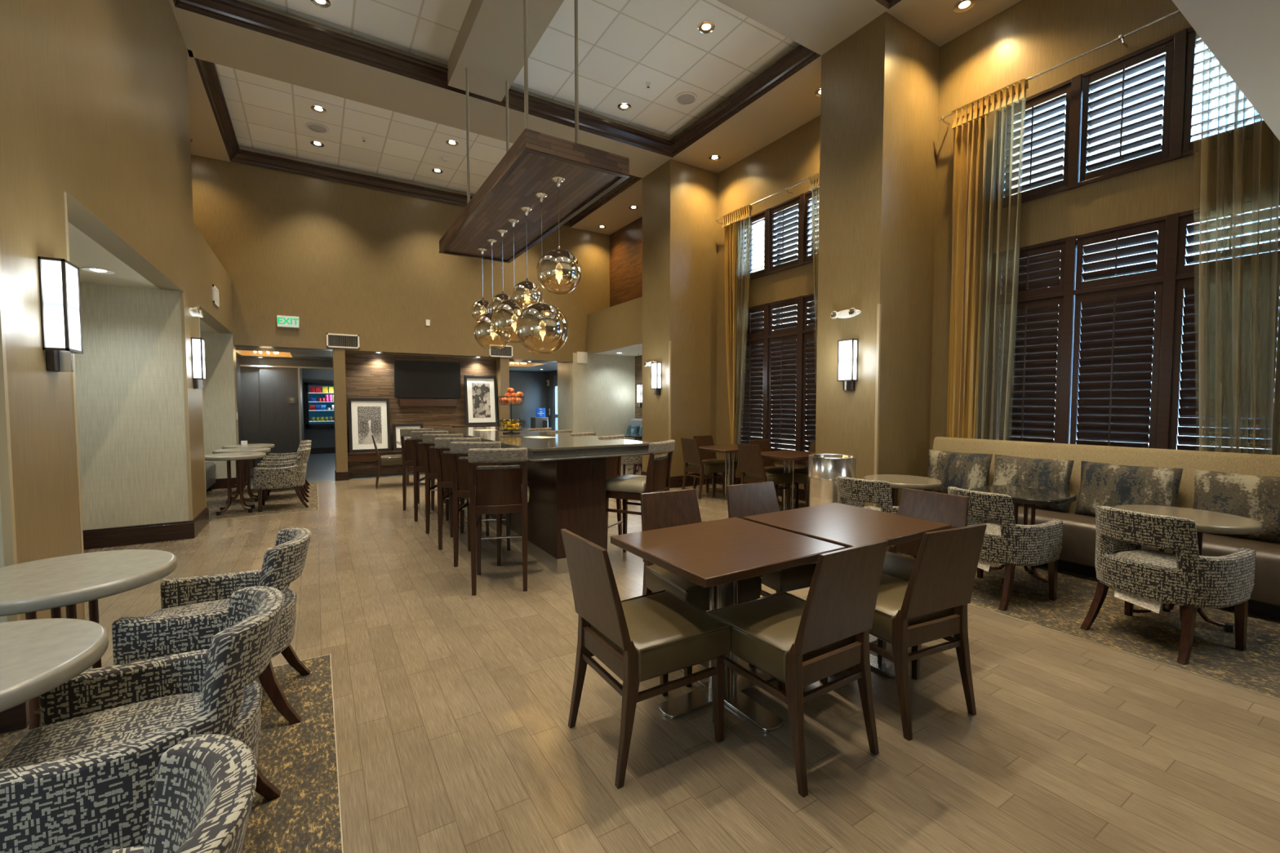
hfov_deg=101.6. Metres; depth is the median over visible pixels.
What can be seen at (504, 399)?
apple
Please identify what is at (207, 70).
trim
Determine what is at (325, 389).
snack bag
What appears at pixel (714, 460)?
seat cushion
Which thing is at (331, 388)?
snack bag
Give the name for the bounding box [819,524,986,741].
dining chair
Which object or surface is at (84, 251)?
ceiling
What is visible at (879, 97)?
piers
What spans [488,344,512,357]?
air vent
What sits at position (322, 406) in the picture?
snack bag
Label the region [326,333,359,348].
air vent
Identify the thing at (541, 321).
globe pendant
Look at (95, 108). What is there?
wall
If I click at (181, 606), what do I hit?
seat cushion
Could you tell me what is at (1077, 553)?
bench
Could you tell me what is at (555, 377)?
door
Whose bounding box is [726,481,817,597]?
dining chair
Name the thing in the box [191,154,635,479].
wall
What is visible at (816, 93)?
recessed light
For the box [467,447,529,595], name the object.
bar stool
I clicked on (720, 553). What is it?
dining table
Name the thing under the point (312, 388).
snack bag
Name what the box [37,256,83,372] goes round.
wall sconce
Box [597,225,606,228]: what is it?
recessed light
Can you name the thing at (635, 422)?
bench
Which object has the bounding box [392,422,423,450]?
framed picture
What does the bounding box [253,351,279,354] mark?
crystal ceiling light
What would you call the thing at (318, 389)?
snack bag
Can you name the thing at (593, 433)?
bar stool
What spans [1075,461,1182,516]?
throw pillow
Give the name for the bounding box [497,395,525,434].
fruit stand
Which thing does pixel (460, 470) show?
bar stool
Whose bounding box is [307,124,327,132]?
grille
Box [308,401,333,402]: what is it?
shelf
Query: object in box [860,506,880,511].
seat cushion
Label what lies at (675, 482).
baseboard
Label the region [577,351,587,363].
wall speaker
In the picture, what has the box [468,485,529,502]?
seat cushion
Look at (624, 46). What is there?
ceiling
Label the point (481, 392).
print
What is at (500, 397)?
basket
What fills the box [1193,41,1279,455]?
curtain
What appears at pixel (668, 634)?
seat cushion
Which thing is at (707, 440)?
dining chair
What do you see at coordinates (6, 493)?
trim
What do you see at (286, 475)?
tub chair
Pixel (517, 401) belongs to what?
apple
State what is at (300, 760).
carpet
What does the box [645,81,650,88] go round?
sprinkler
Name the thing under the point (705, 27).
recessed light
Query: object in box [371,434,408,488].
dining chair
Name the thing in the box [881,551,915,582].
seat cushion
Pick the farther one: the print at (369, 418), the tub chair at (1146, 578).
the print at (369, 418)
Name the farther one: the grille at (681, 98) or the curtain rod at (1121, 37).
the grille at (681, 98)
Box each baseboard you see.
[0,477,236,733]
[310,447,335,453]
[334,469,349,480]
[640,471,805,501]
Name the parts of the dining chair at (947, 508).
post, leg, panel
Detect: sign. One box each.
[276,315,299,328]
[287,396,297,404]
[536,408,545,417]
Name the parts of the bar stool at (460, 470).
leg, rail, leg, rail, panel, leg, leg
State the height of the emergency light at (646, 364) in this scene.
0.090 m
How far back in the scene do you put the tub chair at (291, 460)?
7.92 m
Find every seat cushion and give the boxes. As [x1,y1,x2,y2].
[0,693,201,769]
[150,598,230,616]
[380,454,402,466]
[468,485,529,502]
[590,591,731,682]
[605,474,646,493]
[645,564,761,611]
[687,460,727,474]
[702,458,737,470]
[710,592,854,683]
[745,469,792,484]
[760,561,817,591]
[764,466,795,471]
[785,468,808,484]
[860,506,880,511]
[869,573,953,644]
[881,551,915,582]
[967,522,1000,535]
[1113,548,1177,568]
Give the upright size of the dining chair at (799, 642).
0.888 m
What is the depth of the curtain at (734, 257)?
8.49 m
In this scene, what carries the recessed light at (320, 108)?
in the ceiling at (624, 46)
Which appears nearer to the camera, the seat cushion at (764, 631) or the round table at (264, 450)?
the seat cushion at (764, 631)
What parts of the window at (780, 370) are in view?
tilt rod, tilt rod, shutter panel, shutter panel, shutter panel, tilt rod, tilt rod, tilt rod, shutter panel, shutter panel, shutter panel, shutter panel, shutter panel, shutter panel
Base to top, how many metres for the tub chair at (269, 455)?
0.790 m
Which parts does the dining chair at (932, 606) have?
leg, leg, post, rail, panel, post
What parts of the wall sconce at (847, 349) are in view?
support arm, wall plate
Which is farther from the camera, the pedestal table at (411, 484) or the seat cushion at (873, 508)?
the pedestal table at (411, 484)
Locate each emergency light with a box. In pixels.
[188,306,203,317]
[644,360,657,366]
[830,307,861,318]
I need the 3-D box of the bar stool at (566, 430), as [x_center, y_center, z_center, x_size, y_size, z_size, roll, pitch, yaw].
[-1.175,0.583,6.562,0.572,1.088,0.468,1,3,30]
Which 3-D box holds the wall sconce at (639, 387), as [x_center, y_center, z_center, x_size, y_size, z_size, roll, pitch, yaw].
[0.007,-0.738,12.563,0.090,0.550,0.192,-2,3,-32]
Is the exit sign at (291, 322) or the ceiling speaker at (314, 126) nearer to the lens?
the ceiling speaker at (314, 126)
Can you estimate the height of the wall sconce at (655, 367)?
0.550 m
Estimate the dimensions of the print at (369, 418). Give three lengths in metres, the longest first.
0.710 x 0.400 x 0.004 m
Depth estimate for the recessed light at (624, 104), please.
7.44 m
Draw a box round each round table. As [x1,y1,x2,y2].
[0,549,177,730]
[0,618,108,712]
[204,452,266,515]
[212,447,271,504]
[222,443,274,493]
[624,434,642,472]
[863,474,942,506]
[969,484,1077,584]
[1112,504,1262,632]
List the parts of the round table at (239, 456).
leg, leg, leg, leg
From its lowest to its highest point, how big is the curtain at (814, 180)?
4.090 m
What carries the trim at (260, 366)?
attached to the wall at (265, 415)
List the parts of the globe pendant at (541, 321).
suspension rod, globe pendant, glass globe, cord, globe pendant, glass globe, globe pendant, glass globe, cord, suspension rod, globe pendant, glass globe, cord, suspension rod, cord, globe pendant, glass globe, wood canopy, cord, glass globe, globe pendant, glass globe, cord, suspension rod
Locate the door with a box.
[553,375,557,430]
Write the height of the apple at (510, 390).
0.083 m
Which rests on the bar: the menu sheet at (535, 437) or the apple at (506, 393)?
the menu sheet at (535, 437)
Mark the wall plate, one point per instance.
(428, 322)
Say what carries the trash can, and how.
on the floor
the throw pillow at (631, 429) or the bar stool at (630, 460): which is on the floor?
the bar stool at (630, 460)
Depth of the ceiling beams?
5.96 m
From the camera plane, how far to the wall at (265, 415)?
11.57 m
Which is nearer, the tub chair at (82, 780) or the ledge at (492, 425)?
the tub chair at (82, 780)
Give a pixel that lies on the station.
(535, 422)
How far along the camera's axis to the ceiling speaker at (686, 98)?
7.24 m
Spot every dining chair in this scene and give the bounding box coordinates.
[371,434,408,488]
[560,528,732,789]
[640,488,762,687]
[680,437,727,499]
[693,435,737,495]
[706,539,888,797]
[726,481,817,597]
[737,443,792,509]
[749,439,798,505]
[782,440,815,506]
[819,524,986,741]
[881,488,968,679]
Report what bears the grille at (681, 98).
attached to the ceiling speaker at (686, 98)
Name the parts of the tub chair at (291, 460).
leg, leg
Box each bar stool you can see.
[400,428,445,510]
[411,431,459,521]
[422,433,466,533]
[435,437,488,550]
[449,441,511,566]
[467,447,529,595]
[527,427,551,431]
[546,429,572,432]
[569,431,595,435]
[598,434,624,534]
[605,440,675,564]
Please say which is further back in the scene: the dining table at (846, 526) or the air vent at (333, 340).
the air vent at (333, 340)
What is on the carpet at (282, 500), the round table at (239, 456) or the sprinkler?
the round table at (239, 456)
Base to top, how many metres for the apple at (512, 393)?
0.082 m
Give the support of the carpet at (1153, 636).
on the floor
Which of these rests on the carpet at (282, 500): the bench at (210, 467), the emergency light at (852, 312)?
the bench at (210, 467)
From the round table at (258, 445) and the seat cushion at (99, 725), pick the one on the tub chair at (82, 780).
the seat cushion at (99, 725)
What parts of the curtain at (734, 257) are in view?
sheer panel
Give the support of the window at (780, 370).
in the wall at (1028, 38)
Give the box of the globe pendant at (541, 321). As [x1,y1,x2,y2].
[439,0,630,353]
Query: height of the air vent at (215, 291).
0.240 m
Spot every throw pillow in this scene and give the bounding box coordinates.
[626,425,639,440]
[637,426,642,440]
[923,449,992,493]
[991,454,1074,512]
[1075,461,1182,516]
[1192,469,1279,542]
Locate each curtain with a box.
[721,204,752,464]
[808,172,819,352]
[946,77,1028,440]
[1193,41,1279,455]
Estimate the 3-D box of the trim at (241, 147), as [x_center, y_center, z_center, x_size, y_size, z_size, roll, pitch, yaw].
[-3.337,-4.559,8.877,6.080,0.145,3.030,-2,3,-32]
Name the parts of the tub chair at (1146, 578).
leg, leg, leg, leg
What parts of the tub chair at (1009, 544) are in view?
leg, leg, leg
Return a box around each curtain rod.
[715,177,808,224]
[938,9,1180,125]
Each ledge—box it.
[347,450,401,462]
[452,424,499,427]
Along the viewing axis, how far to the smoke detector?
9.01 m
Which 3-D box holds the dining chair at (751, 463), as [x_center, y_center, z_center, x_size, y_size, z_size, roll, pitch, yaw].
[1.635,0.667,6.920,0.578,0.888,0.486,-2,3,-32]
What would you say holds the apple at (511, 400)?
in the fruit stand
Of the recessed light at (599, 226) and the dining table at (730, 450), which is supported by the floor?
the dining table at (730, 450)
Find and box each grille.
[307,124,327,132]
[676,93,694,103]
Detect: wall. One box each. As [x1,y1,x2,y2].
[0,0,233,622]
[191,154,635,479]
[235,354,557,470]
[609,0,1253,488]
[635,355,642,418]
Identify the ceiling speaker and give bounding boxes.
[305,122,328,133]
[675,91,697,105]
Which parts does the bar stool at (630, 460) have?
leg, leg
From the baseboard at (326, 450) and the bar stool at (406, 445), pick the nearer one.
the bar stool at (406, 445)
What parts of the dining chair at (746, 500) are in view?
panel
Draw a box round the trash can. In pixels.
[807,453,856,506]
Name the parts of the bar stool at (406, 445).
leg, rail, panel, rail, leg, leg, leg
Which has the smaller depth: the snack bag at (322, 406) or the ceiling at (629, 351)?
the ceiling at (629, 351)
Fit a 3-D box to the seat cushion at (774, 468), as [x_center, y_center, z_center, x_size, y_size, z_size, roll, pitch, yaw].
[1.907,0.648,7.287,0.482,0.156,0.443,-2,3,-32]
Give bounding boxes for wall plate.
[426,319,430,325]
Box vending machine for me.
[304,382,334,428]
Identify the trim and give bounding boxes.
[0,191,881,622]
[173,0,820,157]
[194,57,641,226]
[239,145,474,196]
[240,364,333,443]
[875,0,901,8]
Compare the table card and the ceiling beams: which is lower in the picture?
the table card
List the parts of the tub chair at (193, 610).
leg, leg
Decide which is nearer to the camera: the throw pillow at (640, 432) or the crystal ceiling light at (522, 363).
the throw pillow at (640, 432)
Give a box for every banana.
[503,425,515,430]
[506,422,518,426]
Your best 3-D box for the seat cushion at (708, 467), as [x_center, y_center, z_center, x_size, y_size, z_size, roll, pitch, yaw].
[1.024,0.615,8.046,0.443,0.156,0.482,-2,3,-32]
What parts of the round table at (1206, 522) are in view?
leg, leg, leg, leg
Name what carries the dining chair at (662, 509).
on the floor
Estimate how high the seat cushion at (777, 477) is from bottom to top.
0.156 m
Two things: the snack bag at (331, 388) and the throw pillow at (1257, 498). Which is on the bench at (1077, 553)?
the throw pillow at (1257, 498)
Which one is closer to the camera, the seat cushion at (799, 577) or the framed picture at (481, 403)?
the seat cushion at (799, 577)
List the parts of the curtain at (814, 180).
sheer panel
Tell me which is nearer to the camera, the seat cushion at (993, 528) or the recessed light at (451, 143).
the seat cushion at (993, 528)
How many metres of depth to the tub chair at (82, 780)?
1.43 m
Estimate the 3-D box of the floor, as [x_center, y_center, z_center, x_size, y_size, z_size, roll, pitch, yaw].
[-1.576,1.143,7.323,13.000,0.100,21.200,-2,3,-32]
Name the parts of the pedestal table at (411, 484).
plate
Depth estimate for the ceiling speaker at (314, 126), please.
8.01 m
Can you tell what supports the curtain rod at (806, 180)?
attached to the wall at (1028, 38)
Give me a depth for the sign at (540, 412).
15.52 m
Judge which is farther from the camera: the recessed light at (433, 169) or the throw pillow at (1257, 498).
the recessed light at (433, 169)
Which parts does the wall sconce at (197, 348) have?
wall plate, lamp shade, support arm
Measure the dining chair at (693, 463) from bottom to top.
0.888 m
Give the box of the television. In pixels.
[393,360,461,398]
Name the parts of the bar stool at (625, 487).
leg, seat frame, leg, leg, rail, panel, rail, leg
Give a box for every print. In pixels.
[357,406,382,444]
[471,382,490,417]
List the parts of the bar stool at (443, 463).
leg, rail, leg, panel, rail, leg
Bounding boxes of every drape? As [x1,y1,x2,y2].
[724,217,739,461]
[946,106,986,439]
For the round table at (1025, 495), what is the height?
0.705 m
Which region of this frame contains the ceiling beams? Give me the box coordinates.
[168,0,1279,235]
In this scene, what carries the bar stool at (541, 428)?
on the floor
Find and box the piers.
[587,11,939,507]
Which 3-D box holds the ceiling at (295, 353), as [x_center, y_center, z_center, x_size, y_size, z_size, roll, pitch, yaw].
[-5.515,-1.683,13.437,7.900,0.200,6.050,-2,3,-32]
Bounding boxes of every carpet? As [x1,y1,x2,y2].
[0,653,343,852]
[206,482,318,521]
[896,551,1279,700]
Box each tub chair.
[0,586,284,852]
[100,733,257,852]
[111,527,311,724]
[253,447,311,511]
[259,443,311,501]
[264,440,311,492]
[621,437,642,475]
[836,475,916,558]
[947,486,1062,611]
[1080,505,1255,665]
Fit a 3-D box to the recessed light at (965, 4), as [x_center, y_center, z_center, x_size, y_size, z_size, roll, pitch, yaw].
[3.227,-4.191,5.194,0.195,0.013,0.195,-2,3,-32]
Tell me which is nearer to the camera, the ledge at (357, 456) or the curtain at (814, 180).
the curtain at (814, 180)
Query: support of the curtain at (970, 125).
hanging from the curtain rod at (1121, 37)
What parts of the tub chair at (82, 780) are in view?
leg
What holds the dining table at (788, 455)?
on the floor
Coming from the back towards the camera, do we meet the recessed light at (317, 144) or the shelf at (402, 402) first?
the shelf at (402, 402)
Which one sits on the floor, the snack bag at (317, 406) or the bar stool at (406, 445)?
the bar stool at (406, 445)
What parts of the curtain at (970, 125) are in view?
sheer panel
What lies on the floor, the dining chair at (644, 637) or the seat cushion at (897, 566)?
the dining chair at (644, 637)
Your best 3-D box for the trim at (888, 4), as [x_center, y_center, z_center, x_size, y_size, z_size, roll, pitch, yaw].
[0.603,-4.167,2.547,6.090,0.172,2.600,-2,3,-32]
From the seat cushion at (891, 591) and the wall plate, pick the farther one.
the wall plate
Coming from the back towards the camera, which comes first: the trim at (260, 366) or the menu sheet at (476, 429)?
the trim at (260, 366)
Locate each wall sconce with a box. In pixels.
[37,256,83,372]
[191,337,206,388]
[636,384,642,407]
[650,362,661,395]
[836,338,857,390]
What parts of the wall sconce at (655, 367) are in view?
wall plate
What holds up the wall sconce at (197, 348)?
attached to the wall at (95, 108)
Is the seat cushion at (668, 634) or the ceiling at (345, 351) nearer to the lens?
the seat cushion at (668, 634)
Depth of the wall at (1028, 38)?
5.41 m
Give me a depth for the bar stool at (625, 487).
4.54 m
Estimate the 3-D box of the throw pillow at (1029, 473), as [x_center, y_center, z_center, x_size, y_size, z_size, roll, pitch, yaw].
[3.555,0.507,4.772,0.189,0.450,0.621,-2,3,-31]
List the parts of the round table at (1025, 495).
leg, leg, leg, leg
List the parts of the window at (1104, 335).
tilt rod, tilt rod, shutter panel, shutter panel, tilt rod, shutter panel, sash, tilt rod, shutter panel, tilt rod, shutter panel, tilt rod, shutter panel, shutter panel, shutter panel, shutter panel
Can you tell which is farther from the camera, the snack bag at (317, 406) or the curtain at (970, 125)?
the snack bag at (317, 406)
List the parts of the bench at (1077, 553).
seat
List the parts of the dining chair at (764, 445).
panel, leg, leg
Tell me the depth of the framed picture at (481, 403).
11.06 m
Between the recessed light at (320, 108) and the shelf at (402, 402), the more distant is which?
the shelf at (402, 402)
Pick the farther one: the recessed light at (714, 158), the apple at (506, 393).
the recessed light at (714, 158)
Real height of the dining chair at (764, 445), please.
0.888 m
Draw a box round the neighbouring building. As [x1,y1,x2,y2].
[752,118,1111,451]
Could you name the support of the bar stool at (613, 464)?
on the floor
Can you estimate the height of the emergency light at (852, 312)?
0.090 m
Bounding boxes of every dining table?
[610,517,846,732]
[698,444,738,499]
[742,502,951,678]
[760,449,815,511]
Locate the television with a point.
(412, 379)
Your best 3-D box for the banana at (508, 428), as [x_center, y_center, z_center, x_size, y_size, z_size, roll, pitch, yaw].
[-1.491,0.012,5.977,0.146,0.064,0.036,0,3,-2]
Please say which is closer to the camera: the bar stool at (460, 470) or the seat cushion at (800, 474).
the bar stool at (460, 470)
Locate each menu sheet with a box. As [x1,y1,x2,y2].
[475,429,492,431]
[524,435,555,438]
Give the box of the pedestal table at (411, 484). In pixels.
[395,440,431,486]
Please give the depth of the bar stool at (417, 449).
6.26 m
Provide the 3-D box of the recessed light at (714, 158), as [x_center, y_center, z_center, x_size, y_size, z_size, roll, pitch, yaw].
[1.208,-4.336,8.434,0.195,0.013,0.195,-2,3,-32]
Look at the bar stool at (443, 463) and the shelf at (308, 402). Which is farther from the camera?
the shelf at (308, 402)
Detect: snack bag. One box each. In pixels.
[309,386,315,392]
[310,404,315,410]
[315,386,321,392]
[315,404,320,410]
[320,404,325,410]
[322,386,328,392]
[328,386,333,392]
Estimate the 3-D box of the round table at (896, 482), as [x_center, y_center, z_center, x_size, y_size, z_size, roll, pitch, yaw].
[2.456,0.843,4.916,0.660,0.704,0.660,-2,3,-32]
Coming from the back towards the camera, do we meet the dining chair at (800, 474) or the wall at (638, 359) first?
the wall at (638, 359)
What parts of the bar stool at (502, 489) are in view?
leg, leg, rail, rail, panel, leg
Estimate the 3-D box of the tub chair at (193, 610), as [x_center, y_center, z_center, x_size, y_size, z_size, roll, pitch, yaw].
[-1.871,0.915,2.385,0.647,0.790,0.610,-1,3,-28]
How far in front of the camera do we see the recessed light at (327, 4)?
5.52 m
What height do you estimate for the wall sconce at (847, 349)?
0.550 m
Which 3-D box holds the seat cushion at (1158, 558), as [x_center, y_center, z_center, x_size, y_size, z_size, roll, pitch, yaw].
[3.183,0.875,3.161,0.509,0.140,0.478,-1,3,-21]
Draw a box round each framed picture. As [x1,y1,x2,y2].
[347,397,391,453]
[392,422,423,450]
[463,375,498,425]
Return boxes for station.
[530,417,548,428]
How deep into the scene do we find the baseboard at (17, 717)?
5.23 m
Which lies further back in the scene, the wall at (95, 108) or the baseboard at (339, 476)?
the baseboard at (339, 476)
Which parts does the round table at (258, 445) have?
leg, leg, leg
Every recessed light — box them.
[80,266,115,274]
[310,140,324,146]
[311,0,330,8]
[311,105,326,113]
[431,168,443,173]
[445,139,458,146]
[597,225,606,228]
[617,102,631,110]
[628,205,638,209]
[697,20,715,33]
[708,155,720,160]
[814,87,821,96]
[953,0,976,12]
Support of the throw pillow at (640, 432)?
on the bench at (635, 422)
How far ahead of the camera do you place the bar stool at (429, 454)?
5.67 m
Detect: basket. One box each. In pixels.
[497,395,524,404]
[497,419,525,431]
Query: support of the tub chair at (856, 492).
on the carpet at (1153, 636)
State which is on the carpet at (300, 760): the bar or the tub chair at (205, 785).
the tub chair at (205, 785)
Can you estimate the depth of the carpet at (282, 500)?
7.39 m
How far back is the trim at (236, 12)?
6.35 m
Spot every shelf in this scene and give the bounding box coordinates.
[308,392,333,393]
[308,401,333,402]
[347,450,401,454]
[399,399,456,406]
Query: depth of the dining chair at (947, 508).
3.05 m
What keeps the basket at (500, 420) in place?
on the fruit stand
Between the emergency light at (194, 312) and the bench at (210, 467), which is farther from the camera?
the bench at (210, 467)
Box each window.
[739,186,819,463]
[986,26,1279,453]
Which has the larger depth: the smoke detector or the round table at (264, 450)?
the smoke detector
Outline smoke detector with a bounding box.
[441,156,448,161]
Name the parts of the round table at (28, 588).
leg, leg, leg, leg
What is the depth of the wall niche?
10.28 m
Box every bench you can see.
[204,462,215,491]
[630,418,642,426]
[932,436,1279,618]
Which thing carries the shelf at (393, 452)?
attached to the ledge at (357, 456)
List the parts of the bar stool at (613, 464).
rail, rail, panel, leg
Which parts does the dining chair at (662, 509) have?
post, panel, leg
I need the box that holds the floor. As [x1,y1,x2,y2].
[0,453,1279,852]
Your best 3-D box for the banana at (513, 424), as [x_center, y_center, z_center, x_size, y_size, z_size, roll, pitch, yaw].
[-1.461,-0.025,5.981,0.146,0.064,0.036,-1,3,-25]
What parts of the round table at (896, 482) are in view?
leg, leg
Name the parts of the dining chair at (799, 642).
leg, leg, post, rail, panel, post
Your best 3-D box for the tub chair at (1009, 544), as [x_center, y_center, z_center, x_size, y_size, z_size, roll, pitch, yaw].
[2.632,0.848,3.879,0.647,0.790,0.610,-1,3,-24]
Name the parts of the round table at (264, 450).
leg, leg, leg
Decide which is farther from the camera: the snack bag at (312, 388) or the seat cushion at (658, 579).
the snack bag at (312, 388)
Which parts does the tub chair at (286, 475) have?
leg, leg, leg, leg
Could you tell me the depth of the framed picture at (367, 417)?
9.96 m
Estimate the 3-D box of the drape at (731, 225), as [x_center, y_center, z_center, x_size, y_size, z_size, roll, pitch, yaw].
[1.502,-1.407,8.622,0.131,4.040,0.385,-2,3,-32]
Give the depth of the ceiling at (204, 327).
8.07 m
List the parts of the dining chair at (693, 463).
post, panel, rail, post, leg, leg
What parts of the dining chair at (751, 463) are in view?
post, panel, rail, post, leg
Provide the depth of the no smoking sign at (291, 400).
11.60 m
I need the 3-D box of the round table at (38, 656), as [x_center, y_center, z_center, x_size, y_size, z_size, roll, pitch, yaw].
[-1.797,0.982,1.306,0.680,0.749,0.680,2,3,38]
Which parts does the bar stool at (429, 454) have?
leg, rail, panel, rail, leg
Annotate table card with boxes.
[240,440,247,444]
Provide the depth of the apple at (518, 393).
6.00 m
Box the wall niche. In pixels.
[345,352,496,477]
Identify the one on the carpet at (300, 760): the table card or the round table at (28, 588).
the round table at (28, 588)
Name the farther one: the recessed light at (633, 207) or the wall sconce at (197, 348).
the recessed light at (633, 207)
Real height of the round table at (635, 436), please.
0.749 m
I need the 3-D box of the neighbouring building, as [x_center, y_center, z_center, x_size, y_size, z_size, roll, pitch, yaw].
[9.050,-2.565,17.489,6.250,9.400,8.900,-2,3,-32]
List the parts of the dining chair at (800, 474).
leg, post, leg, panel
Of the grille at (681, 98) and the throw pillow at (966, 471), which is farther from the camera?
the grille at (681, 98)
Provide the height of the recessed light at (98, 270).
0.013 m
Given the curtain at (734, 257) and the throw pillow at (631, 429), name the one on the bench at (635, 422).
the throw pillow at (631, 429)
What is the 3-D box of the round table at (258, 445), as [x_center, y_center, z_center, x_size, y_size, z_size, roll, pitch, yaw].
[-6.196,0.669,8.291,0.670,0.749,0.670,1,3,13]
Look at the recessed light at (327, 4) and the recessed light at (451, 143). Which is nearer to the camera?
the recessed light at (327, 4)
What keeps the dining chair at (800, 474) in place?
on the floor
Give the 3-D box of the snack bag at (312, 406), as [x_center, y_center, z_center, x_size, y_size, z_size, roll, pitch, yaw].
[-9.051,-0.522,14.441,0.120,0.150,0.068,-2,3,-32]
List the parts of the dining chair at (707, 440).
post, panel, leg, leg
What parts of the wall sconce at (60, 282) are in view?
wall plate, lamp shade, support arm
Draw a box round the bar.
[433,426,650,574]
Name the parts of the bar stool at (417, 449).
leg, rail, panel, rail, leg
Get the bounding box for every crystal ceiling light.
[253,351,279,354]
[510,362,526,364]
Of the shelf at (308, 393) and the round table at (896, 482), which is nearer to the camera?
the round table at (896, 482)
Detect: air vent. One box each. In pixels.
[212,284,219,307]
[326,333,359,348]
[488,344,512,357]
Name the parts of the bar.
kick plate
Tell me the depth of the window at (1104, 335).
4.61 m
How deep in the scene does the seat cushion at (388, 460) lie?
8.82 m
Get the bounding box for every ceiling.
[67,222,159,288]
[200,319,218,333]
[214,0,799,194]
[235,346,557,371]
[345,351,496,359]
[593,344,642,355]
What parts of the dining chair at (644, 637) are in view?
post, panel, rail, post, leg, leg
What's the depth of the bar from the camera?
4.48 m
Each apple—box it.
[502,397,508,404]
[504,392,511,398]
[506,387,514,394]
[508,396,515,404]
[511,392,516,398]
[515,397,520,404]
[516,391,523,398]
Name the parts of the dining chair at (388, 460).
panel, post, leg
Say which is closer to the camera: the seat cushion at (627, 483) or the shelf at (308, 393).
the seat cushion at (627, 483)

